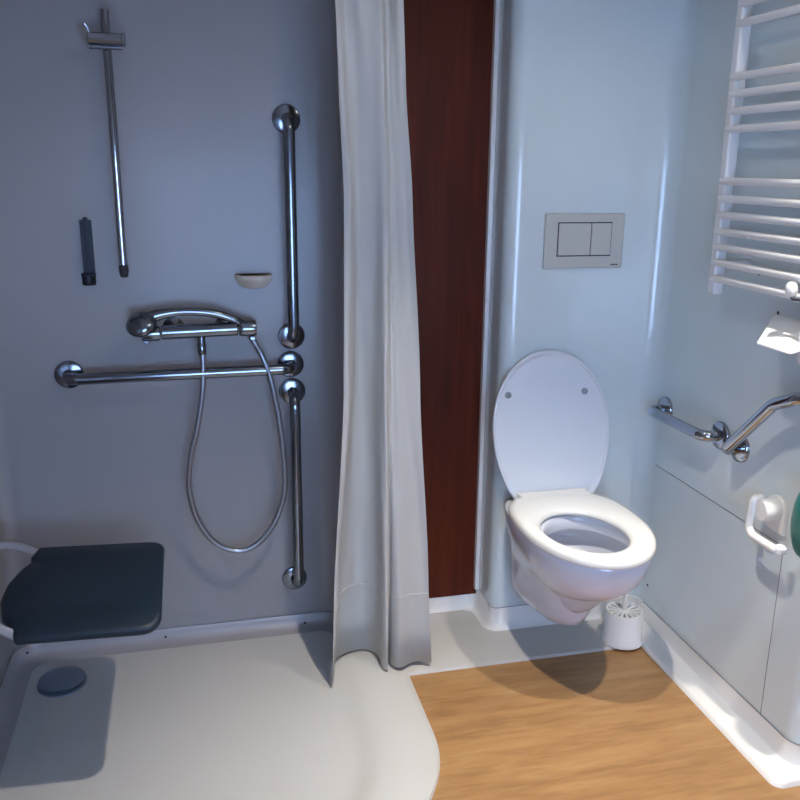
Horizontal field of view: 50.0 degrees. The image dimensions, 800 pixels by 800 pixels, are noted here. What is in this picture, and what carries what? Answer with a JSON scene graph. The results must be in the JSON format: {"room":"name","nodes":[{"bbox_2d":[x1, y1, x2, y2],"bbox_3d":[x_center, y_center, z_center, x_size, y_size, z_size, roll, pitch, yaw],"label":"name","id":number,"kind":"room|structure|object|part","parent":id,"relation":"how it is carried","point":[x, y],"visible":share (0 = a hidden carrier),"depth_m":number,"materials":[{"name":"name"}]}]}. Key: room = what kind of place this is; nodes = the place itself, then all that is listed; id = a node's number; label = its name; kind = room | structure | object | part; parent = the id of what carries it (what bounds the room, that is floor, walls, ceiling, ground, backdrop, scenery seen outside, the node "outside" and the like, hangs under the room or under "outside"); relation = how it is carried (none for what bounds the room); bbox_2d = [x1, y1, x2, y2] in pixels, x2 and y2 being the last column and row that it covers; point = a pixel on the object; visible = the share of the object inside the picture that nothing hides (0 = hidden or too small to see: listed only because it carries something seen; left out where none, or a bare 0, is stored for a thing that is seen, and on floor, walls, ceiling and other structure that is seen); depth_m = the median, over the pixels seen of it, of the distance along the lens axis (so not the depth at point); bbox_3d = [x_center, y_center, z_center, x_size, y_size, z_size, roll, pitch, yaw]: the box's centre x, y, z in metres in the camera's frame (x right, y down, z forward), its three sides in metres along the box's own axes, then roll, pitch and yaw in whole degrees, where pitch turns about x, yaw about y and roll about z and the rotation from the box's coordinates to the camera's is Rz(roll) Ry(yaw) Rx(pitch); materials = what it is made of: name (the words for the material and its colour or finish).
{"room":"accessible bathroom","nodes":[
{"label":"accessible bathroom","id":0,"kind":"room"},
{"bbox_2d":[0,597,8,685],"bbox_3d":[-0.868,0.126,0.929,0.080,2.250,2.880,-3,16,-13],"label":"wall","id":1,"kind":"structure","parent":0,"point":[4,661],"depth_m":2.51,"materials":[{"name":"plastic"}]},
{"bbox_2d":[0,540,164,646],"bbox_3d":[-0.858,0.476,2.193,0.492,0.088,0.536,-3,16,-13],"label":"shower bench","id":2,"kind":"object","parent":1,"relation":"attached to","point":[84,592],"visible":1,"depth_m":2.10,"materials":[{"name":"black plastic"}]},
{"bbox_3d":[-0.943,0.529,1.958,0.217,0.069,0.038,0,15,-2],"label":"arm","id":3,"kind":"part","parent":2,"relation":"part of"},
{"bbox_3d":[-1.041,0.420,2.353,0.217,0.069,0.038,0,15,-2],"label":"arm","id":4,"kind":"part","parent":2,"relation":"part of"},
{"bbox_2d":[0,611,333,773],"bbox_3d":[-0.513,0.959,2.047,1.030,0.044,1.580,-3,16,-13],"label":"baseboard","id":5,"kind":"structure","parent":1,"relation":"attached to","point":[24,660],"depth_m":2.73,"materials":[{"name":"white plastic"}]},
{"bbox_2d":[0,0,647,660],"bbox_3d":[-0.275,-0.309,2.540,1.950,2.250,0.210,-3,16,-13],"label":"wall","id":6,"kind":"structure","parent":0,"point":[199,85],"depth_m":2.50,"materials":[{"name":"plastic"}]},
{"bbox_2d":[79,217,95,285],"bbox_3d":[-0.877,-0.416,2.397,0.040,0.188,0.042,-3,16,-13],"label":"wall bracket","id":7,"kind":"object","parent":6,"relation":"attached to","point":[89,275],"visible":1,"depth_m":2.40,"materials":[{"name":"black plastic"}]},
{"bbox_2d":[81,273,95,285],"bbox_3d":[-0.877,-0.341,2.417,0.040,0.033,0.040,-3,16,-13],"label":"cup","id":8,"kind":"object","parent":7,"relation":"on","point":[88,279],"depth_m":2.40,"materials":[{"name":"black plastic"}]},
{"bbox_2d":[84,9,128,277],"bbox_3d":[-0.774,-0.681,2.324,0.100,0.695,0.090,-3,16,-13],"label":"shower rail","id":9,"kind":"object","parent":6,"relation":"attached to","point":[106,40],"visible":1,"depth_m":2.29,"materials":[{"name":"silver metal"}]},
{"bbox_3d":[-0.771,-0.692,2.314,0.022,0.668,0.022,-3,16,-13],"label":"rail","id":10,"kind":"part","parent":9,"relation":"part of","materials":[{"name":"silver metal"}]},
{"bbox_3d":[-0.720,-0.940,2.237,0.008,0.036,0.036,-3,16,-13],"label":"knob","id":11,"kind":"part","parent":9,"relation":"part of","materials":[{"name":"silver metal"}]},
{"bbox_2d":[54,351,303,387],"bbox_3d":[-0.639,-0.082,2.525,0.724,0.085,0.086,-3,16,-13],"label":"grab bar","id":12,"kind":"object","parent":6,"relation":"attached to","point":[68,374],"visible":1,"depth_m":2.48,"materials":[{"name":"silver metal"}]},
{"bbox_2d":[142,317,256,343],"bbox_3d":[-0.584,-0.204,2.500,0.325,0.067,0.094,-3,16,-13],"label":"shower mixer","id":13,"kind":"object","parent":6,"relation":"attached to","point":[173,327],"visible":0.87,"depth_m":2.47,"materials":[{"name":"silver metal"}]},
{"bbox_3d":[-0.711,-0.190,2.446,0.052,0.046,0.045,-3,16,-13],"label":"knob","id":14,"kind":"part","parent":13,"relation":"part of","materials":[{"name":"silver metal"}]},
{"bbox_2d":[198,337,205,343],"bbox_3d":[-0.575,-0.175,2.484,0.022,0.020,0.022,-3,16,-13],"label":"outlet","id":15,"kind":"object","parent":13,"relation":"attached to","point":[201,340],"depth_m":2.48,"materials":[{"name":"silver metal"}]},
{"bbox_2d":[126,307,287,553],"bbox_3d":[-0.559,0.111,2.548,0.444,0.775,0.078,-3,16,-13],"label":"shower","id":16,"kind":"object","parent":13,"relation":"on","point":[140,324],"visible":0.98,"depth_m":2.53,"materials":[{"name":"silver metal"}]},
{"bbox_3d":[-0.589,-0.232,2.461,0.290,0.069,0.040,-3,16,-14],"label":"handle","id":17,"kind":"part","parent":16,"relation":"part of","materials":[{"name":"silver metal"}]},
{"bbox_3d":[-0.445,-0.209,2.507,0.052,0.046,0.045,-3,16,-13],"label":"knob","id":18,"kind":"part","parent":13,"relation":"part of","materials":[{"name":"silver metal"}]},
{"bbox_2d":[235,273,271,288],"bbox_3d":[-0.427,-0.346,2.514,0.109,0.043,0.067,-3,16,-13],"label":"soap dish","id":19,"kind":"object","parent":6,"relation":"attached to","point":[253,280],"visible":1,"depth_m":2.50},
{"bbox_2d":[272,104,304,348],"bbox_3d":[-0.319,-0.489,2.492,0.082,0.711,0.087,-3,16,-13],"label":"grab bar","id":20,"kind":"object","parent":6,"relation":"attached to","point":[286,119],"visible":1,"depth_m":2.45,"materials":[{"name":"silver metal"}]},
{"bbox_2d":[279,378,306,588],"bbox_3d":[-0.332,0.289,2.704,0.089,0.718,0.088,-3,16,-13],"label":"grab bar","id":21,"kind":"object","parent":6,"relation":"attached to","point":[291,390],"visible":1,"depth_m":2.66,"materials":[{"name":"silver metal"}]},
{"bbox_2d":[403,0,493,597],"bbox_3d":[0.070,-0.372,2.675,0.418,2.191,0.025,-3,16,-13],"label":"wood panel","id":22,"kind":"object","parent":6,"relation":"attached to","point":[448,43],"visible":0.44,"depth_m":2.65,"materials":[{"name":"brown wood"}]},
{"bbox_2d":[473,0,499,589],"bbox_3d":[0.274,-0.389,2.697,0.013,2.166,0.019,-3,16,-13],"label":"trim","id":23,"kind":"structure","parent":6,"relation":"attached to","point":[496,16],"depth_m":2.69,"materials":[{"name":"silver metal"}]},
{"bbox_2d":[429,589,601,630],"bbox_3d":[0.292,0.711,2.921,1.029,0.076,0.161,1,15,3],"label":"baseboard","id":24,"kind":"structure","parent":6,"relation":"attached to","point":[492,618],"depth_m":2.90,"materials":[{"name":"white plastic"}]},
{"bbox_2d":[492,350,656,624],"bbox_3d":[0.533,0.304,2.491,0.394,0.808,0.574,-3,16,-13],"label":"toilet","id":25,"kind":"object","parent":6,"relation":"attached to","point":[575,549],"visible":1,"depth_m":2.64,"materials":[{"name":"white ceramic"}]},
{"bbox_3d":[0.475,0.082,2.687,0.394,0.483,0.061,-3,16,-13],"label":"lid","id":26,"kind":"part","parent":25,"relation":"part of","materials":[{"name":"plastic"}]},
{"bbox_3d":[0.487,0.306,2.692,0.228,0.028,0.062,-3,16,-13],"label":"seat","id":27,"kind":"part","parent":25,"relation":"part of","materials":[{"name":"plastic"}]},
{"bbox_3d":[0.524,0.532,2.559,0.354,0.333,0.560,-3,16,-13],"label":"bowl","id":28,"kind":"part","parent":25,"relation":"part of","materials":[{"name":"white ceramic"}]},
{"bbox_3d":[0.530,0.365,2.477,0.370,0.029,0.516,-3,16,-13],"label":"seat","id":29,"kind":"part","parent":25,"relation":"part of","materials":[{"name":"plastic"}]},
{"bbox_2d":[542,213,624,268],"bbox_3d":[0.554,-0.478,2.579,0.257,0.163,0.016,-3,16,-13],"label":"flush plate","id":30,"kind":"object","parent":6,"relation":"attached to","point":[571,240],"visible":1,"depth_m":2.57,"materials":[{"name":"grey plastic"}]},
{"bbox_2d":[410,610,799,799],"bbox_3d":[0.583,1.157,1.627,3.150,0.080,3.180,-3,16,-13],"label":"floor","id":31,"kind":"structure","parent":0,"point":[613,724],"depth_m":2.34,"materials":[{"name":"brown wood"}]},
{"bbox_2d":[0,610,614,799],"bbox_3d":[-0.051,0.914,2.296,1.985,0.024,1.255,-3,16,-13],"label":"shower tray","id":32,"kind":"object","parent":31,"relation":"on","point":[265,718],"visible":0.9,"depth_m":2.38,"materials":[{"name":"white plastic"}]},
{"bbox_2d":[37,666,86,696],"bbox_3d":[-1.004,0.830,2.546,0.140,0.027,0.140,-3,16,-13],"label":"floor drain","id":33,"kind":"object","parent":32,"relation":"on","point":[65,680],"visible":1,"depth_m":2.52,"materials":[{"name":"metal"}]},
{"bbox_2d":[600,593,643,649],"bbox_3d":[0.729,0.611,2.762,0.138,0.362,0.138,-3,16,-13],"label":"toilet brush","id":34,"kind":"object","parent":31,"relation":"on","point":[622,628],"visible":0.94,"depth_m":2.75,"materials":[{"name":"white plastic"}]},
{"bbox_3d":[0.730,0.558,2.748,0.017,0.254,0.017,-3,16,-13],"label":"handle","id":35,"kind":"part","parent":34,"relation":"part of","materials":[{"name":"white plastic"}]},
{"bbox_2d":[608,0,799,744],"bbox_3d":[1.300,-0.259,2.411,1.050,2.250,0.890,-3,16,-13],"label":"wall","id":36,"kind":"structure","parent":0,"point":[734,601],"depth_m":2.46,"materials":[{"name":"white plastic"}]},
{"bbox_2d":[648,396,729,449],"bbox_3d":[0.840,0.067,2.557,0.074,0.089,0.382,-3,16,-13],"label":"grab bar","id":37,"kind":"object","parent":36,"relation":"attached to","point":[719,433],"visible":0.96,"depth_m":2.47,"materials":[{"name":"silver metal"}]},
{"bbox_2d":[600,595,799,787],"bbox_3d":[1.301,0.800,2.655,1.050,0.080,0.878,-3,16,-13],"label":"baseboard","id":38,"kind":"structure","parent":36,"relation":"attached to","point":[776,758],"depth_m":2.44,"materials":[{"name":"white plastic"}]},
{"bbox_2d":[708,0,799,364],"bbox_3d":[0.919,-0.630,1.974,0.113,1.090,0.518,-3,16,-13],"label":"towel radiator","id":39,"kind":"object","parent":36,"relation":"attached to","point":[745,18],"visible":1,"depth_m":2.12,"materials":[{"name":"white metal"}]},
{"bbox_3d":[0.904,-0.918,1.892,0.020,0.020,0.498,-3,16,-13],"label":"rail","id":40,"kind":"part","parent":39,"relation":"part of","materials":[{"name":"white metal"}]},
{"bbox_3d":[0.897,-0.265,2.070,0.020,0.020,0.498,-3,16,-13],"label":"rail","id":41,"kind":"part","parent":39,"relation":"part of","materials":[{"name":"white metal"}]},
{"bbox_3d":[0.898,-0.305,2.059,0.020,0.020,0.498,-3,16,-13],"label":"rail","id":42,"kind":"part","parent":39,"relation":"part of","materials":[{"name":"white metal"}]},
{"bbox_3d":[0.898,-0.345,2.049,0.020,0.020,0.498,-3,16,-13],"label":"rail","id":43,"kind":"part","parent":39,"relation":"part of","materials":[{"name":"white metal"}]},
{"bbox_3d":[0.898,-0.383,2.038,0.020,0.020,0.498,-3,16,-13],"label":"rail","id":44,"kind":"part","parent":39,"relation":"part of","materials":[{"name":"white metal"}]},
{"bbox_3d":[0.899,-0.424,2.027,0.020,0.020,0.498,-3,16,-13],"label":"rail","id":45,"kind":"part","parent":39,"relation":"part of","materials":[{"name":"white metal"}]},
{"bbox_3d":[0.899,-0.464,2.016,0.020,0.020,0.498,-3,16,-13],"label":"rail","id":46,"kind":"part","parent":39,"relation":"part of","materials":[{"name":"white metal"}]},
{"bbox_3d":[0.899,-0.507,2.004,0.020,0.020,0.498,-3,16,-13],"label":"rail","id":47,"kind":"part","parent":39,"relation":"part of","materials":[{"name":"white metal"}]},
{"bbox_3d":[0.901,-0.631,1.970,0.020,0.020,0.498,-3,16,-13],"label":"rail","id":48,"kind":"part","parent":39,"relation":"part of","materials":[{"name":"white metal"}]},
{"bbox_3d":[0.901,-0.673,1.959,0.020,0.020,0.498,-3,16,-13],"label":"rail","id":49,"kind":"part","parent":39,"relation":"part of","materials":[{"name":"white metal"}]},
{"bbox_3d":[0.902,-0.713,1.948,0.020,0.020,0.498,-3,16,-13],"label":"rail","id":50,"kind":"part","parent":39,"relation":"part of","materials":[{"name":"white metal"}]},
{"bbox_3d":[0.902,-0.753,1.937,0.020,0.020,0.498,-3,16,-13],"label":"rail","id":51,"kind":"part","parent":39,"relation":"part of","materials":[{"name":"white metal"}]},
{"bbox_3d":[0.903,-0.873,1.904,0.020,0.020,0.498,-3,16,-13],"label":"rail","id":52,"kind":"part","parent":39,"relation":"part of","materials":[{"name":"white metal"}]},
{"bbox_3d":[0.898,-0.254,1.966,0.029,0.034,0.028,-3,16,-13],"label":"valve knob","id":53,"kind":"part","parent":39,"relation":"part of","materials":[{"name":"white plastic"}]},
{"bbox_2d":[721,392,799,462],"bbox_3d":[0.930,0.064,2.168,0.082,0.302,0.372,-3,16,-13],"label":"grab bar","id":54,"kind":"object","parent":36,"relation":"attached to","point":[737,445],"visible":1,"depth_m":2.18,"materials":[{"name":"silver metal"}]},
{"bbox_2d":[745,494,788,554],"bbox_3d":[0.944,0.311,2.169,0.073,0.117,0.144,-3,16,-13],"label":"paper holder","id":55,"kind":"object","parent":36,"relation":"attached to","point":[773,510],"visible":1,"depth_m":2.18,"materials":[{"name":"white plastic"}]},
{"bbox_3d":[0.926,0.313,2.166,0.038,0.114,0.132,-3,16,-13],"label":"arm","id":56,"kind":"part","parent":55,"relation":"part of","materials":[{"name":"white plastic"}]},
{"bbox_3d":[0.967,0.290,2.203,0.010,0.095,0.080,-3,16,-13],"label":"plate","id":57,"kind":"part","parent":55,"relation":"part of","materials":[{"name":"white plastic"}]},
{"bbox_3d":[0.942,0.370,2.124,0.030,0.022,0.030,-3,16,-13],"label":"knob","id":58,"kind":"part","parent":55,"relation":"part of","materials":[{"name":"white plastic"}]},
{"bbox_2d":[757,315,799,353],"bbox_3d":[0.925,-0.153,2.018,0.130,0.056,0.238,-3,16,-13],"label":"wall shelf","id":59,"kind":"object","parent":36,"relation":"attached to","point":[781,334],"visible":0.99,"depth_m":2.03,"materials":[{"name":"white plastic"}]},
{"bbox_2d":[790,492,799,556],"bbox_3d":[0.972,0.288,2.003,0.090,0.188,0.104,-3,16,-13],"label":"wall dispenser","id":60,"kind":"object","parent":36,"relation":"attached to","point":[795,518],"visible":1,"depth_m":2.01,"materials":[{"name":"teal plastic"}]},
{"bbox_3d":[0.605,-1.090,1.012,3.150,0.080,3.180,-3,16,-13],"label":"ceiling","id":61,"kind":"structure","parent":0,"visible":0},
{"bbox_3d":[-0.524,-1.236,1.899,1.172,0.128,0.056,-3,16,-13],"label":"rail","id":62,"kind":"object","parent":61,"relation":"attached to","visible":0},
{"bbox_2d":[333,0,431,680],"bbox_3d":[-0.056,-0.207,2.361,0.319,2.099,0.171,-3,16,-13],"label":"shower curtain","id":63,"kind":"object","parent":62,"relation":"hanging from","point":[381,588],"visible":1,"depth_m":2.35,"materials":[{"name":"fabric"}]}
]}

